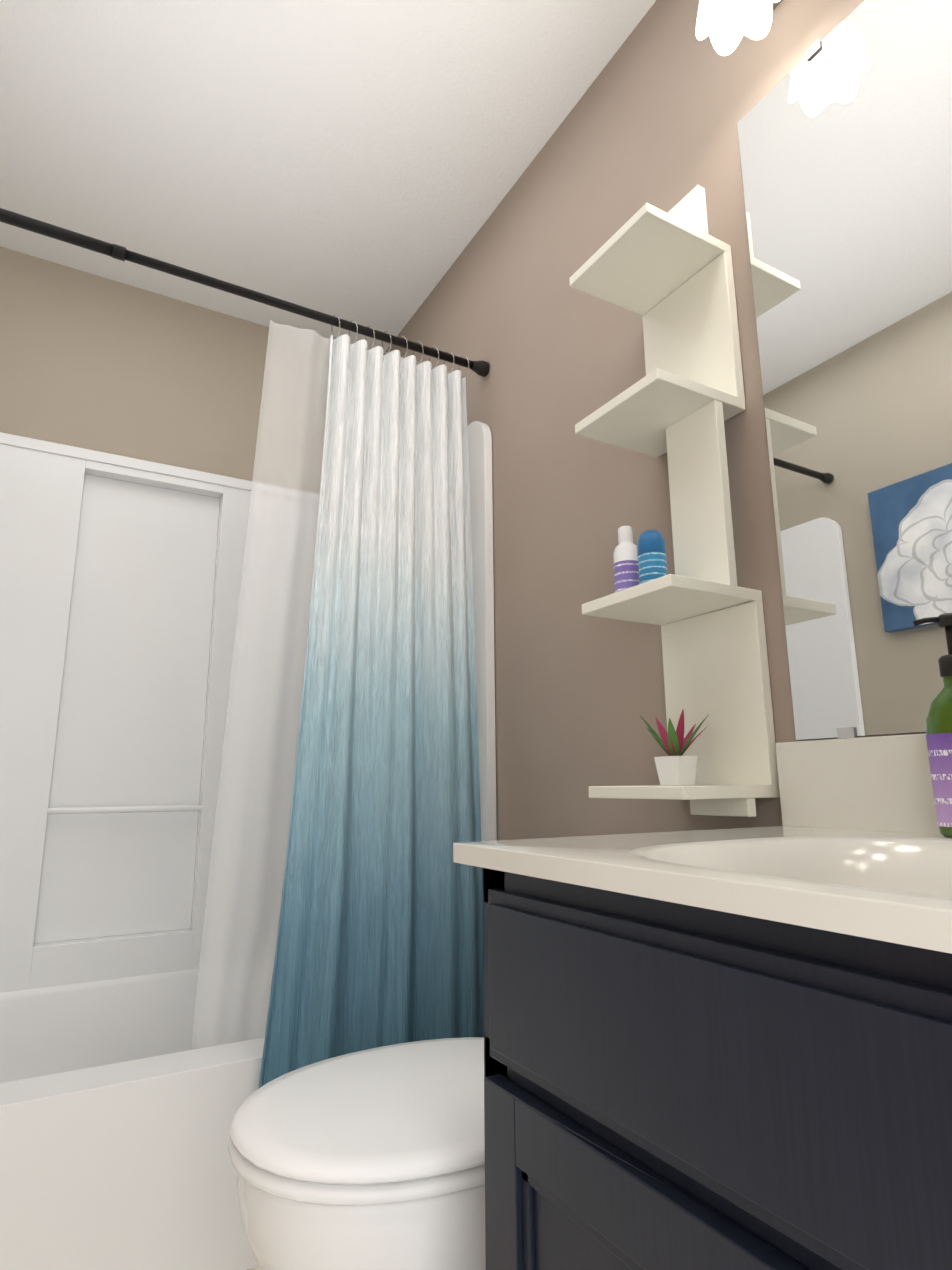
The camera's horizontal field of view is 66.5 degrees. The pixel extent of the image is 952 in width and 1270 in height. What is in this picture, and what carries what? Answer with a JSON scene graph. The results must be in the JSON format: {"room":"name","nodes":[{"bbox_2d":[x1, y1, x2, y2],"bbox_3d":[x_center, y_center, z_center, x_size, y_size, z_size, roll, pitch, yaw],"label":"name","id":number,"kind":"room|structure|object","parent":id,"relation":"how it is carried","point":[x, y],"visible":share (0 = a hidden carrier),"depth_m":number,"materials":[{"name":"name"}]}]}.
{"room":"bathroom","nodes":[
{"label":"bathroom","id":0,"kind":"room"},
{"bbox_2d":[0,246,329,493],"bbox_3d":[-1.048,0.080,2.203,1.520,2.440,0.100,6,-13,-29],"label":"wall","id":1,"kind":"structure","parent":0,"point":[89,361],"depth_m":2.33,"materials":[{"name":"paint"}]},
{"bbox_2d":[0,0,655,353],"bbox_3d":[-0.415,-1.393,1.370,1.720,0.100,2.670,6,-13,-29],"label":"ceiling","id":2,"kind":"structure","parent":0,"point":[365,163],"depth_m":1.81,"materials":[{"name":"white paint"}]},
{"bbox_2d":[383,0,925,840],"bbox_3d":[0.295,-0.073,1.511,0.100,2.440,2.670,6,-13,-29],"label":"wall","id":3,"kind":"structure","parent":0,"point":[669,100],"depth_m":1.55,"materials":[{"name":"paint"}]},
{"bbox_2d":[569,185,779,816],"bbox_3d":[0.311,-0.242,1.213,0.196,1.054,0.205,6,-13,-29],"label":"wall shelf","id":4,"kind":"object","parent":3,"relation":"attached to","point":[668,277],"visible":1,"depth_m":1.20,"materials":[{"name":"white laminate"}]},
{"bbox_2d":[613,526,638,592],"bbox_3d":[0.256,-0.118,1.232,0.045,0.135,0.045,6,-13,-29],"label":"spray bottle","id":5,"kind":"object","parent":4,"relation":"on","point":[626,572],"visible":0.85,"depth_m":1.22,"materials":[{"name":"white plastic"}]},
{"bbox_2d":[637,530,666,583],"bbox_3d":[0.282,-0.117,1.162,0.045,0.104,0.045,6,-13,-29],"label":"deodorant","id":6,"kind":"object","parent":4,"relation":"on","point":[651,553],"visible":0.75,"depth_m":1.15,"materials":[{"name":"blue plastic"}]},
{"bbox_2d":[640,709,708,784],"bbox_3d":[0.316,0.181,1.167,0.105,0.118,0.114,6,-13,-29],"label":"plant","id":7,"kind":"object","parent":4,"relation":"on","point":[674,767],"visible":0.98,"depth_m":1.15,"materials":[{"name":"red plant"}]},
{"bbox_2d":[696,0,781,55],"bbox_3d":[0.574,-1.126,0.930,0.182,0.225,0.689,6,-13,-29],"label":"sconce","id":8,"kind":"object","parent":3,"relation":"attached to","point":[725,25],"visible":1,"depth_m":1.19,"materials":[{"name":"white glass"}]},
{"bbox_2d":[737,0,951,739],"bbox_3d":[0.660,-0.444,0.823,0.009,1.075,0.799,6,-13,-29],"label":"mirror","id":9,"kind":"object","parent":3,"relation":"attached to","point":[845,133],"visible":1,"depth_m":1.02,"materials":[{"name":"clear glass"}]},
{"bbox_3d":[-0.398,1.094,0.857,1.720,0.100,2.670,6,-13,-29],"label":"floor","id":10,"kind":"structure","parent":0,"visible":0},
{"bbox_2d":[0,421,496,1269],"bbox_3d":[-0.809,0.298,1.738,1.514,1.822,0.847,6,-13,-29],"label":"bathtub","id":11,"kind":"object","parent":10,"relation":"on","point":[120,619],"visible":0.48,"depth_m":2.01,"materials":[{"name":"white plastic"}]},
{"bbox_2d":[228,1037,485,1269],"bbox_3d":[0.010,0.700,1.039,0.702,0.740,0.504,6,-13,-29],"label":"toilet","id":12,"kind":"object","parent":10,"relation":"on","point":[371,1159],"visible":0.4,"depth_m":0.83,"materials":[{"name":"white ceramic"}]},
{"bbox_2d":[453,733,951,1269],"bbox_3d":[0.424,0.502,0.498,0.556,0.903,0.825,6,-13,-29],"label":"bathroom vanity","id":13,"kind":"object","parent":10,"relation":"on","point":[721,1049],"visible":1,"depth_m":0.51,"materials":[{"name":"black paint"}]},
{"bbox_2d":[913,613,951,837],"bbox_3d":[0.541,0.098,0.809,0.056,0.248,0.062,6,-13,-29],"label":"lotion bottle","id":14,"kind":"object","parent":13,"relation":"on","point":[939,730],"visible":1,"depth_m":0.80,"materials":[{"name":"green plastic"}]},
{"bbox_3d":[-1.108,-0.227,0.717,0.100,2.440,2.670,6,-13,-29],"label":"wall","id":15,"kind":"structure","parent":0,"visible":0},
{"bbox_2d":[0,208,489,376],"bbox_3d":[-0.629,-0.804,1.634,1.514,0.040,0.040,6,-13,-29],"label":"curtain rod","id":16,"kind":"object","parent":15,"relation":"attached to","point":[122,253],"visible":0.96,"depth_m":1.64,"materials":[{"name":"black metal"}]},
{"bbox_2d":[191,314,483,1088],"bbox_3d":[-0.276,0.108,1.667,0.578,1.808,0.251,6,-13,-29],"label":"shower curtain","id":17,"kind":"object","parent":16,"relation":"hanging from","point":[379,942],"visible":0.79,"depth_m":1.61,"materials":[{"name":"fabric"}]}
]}

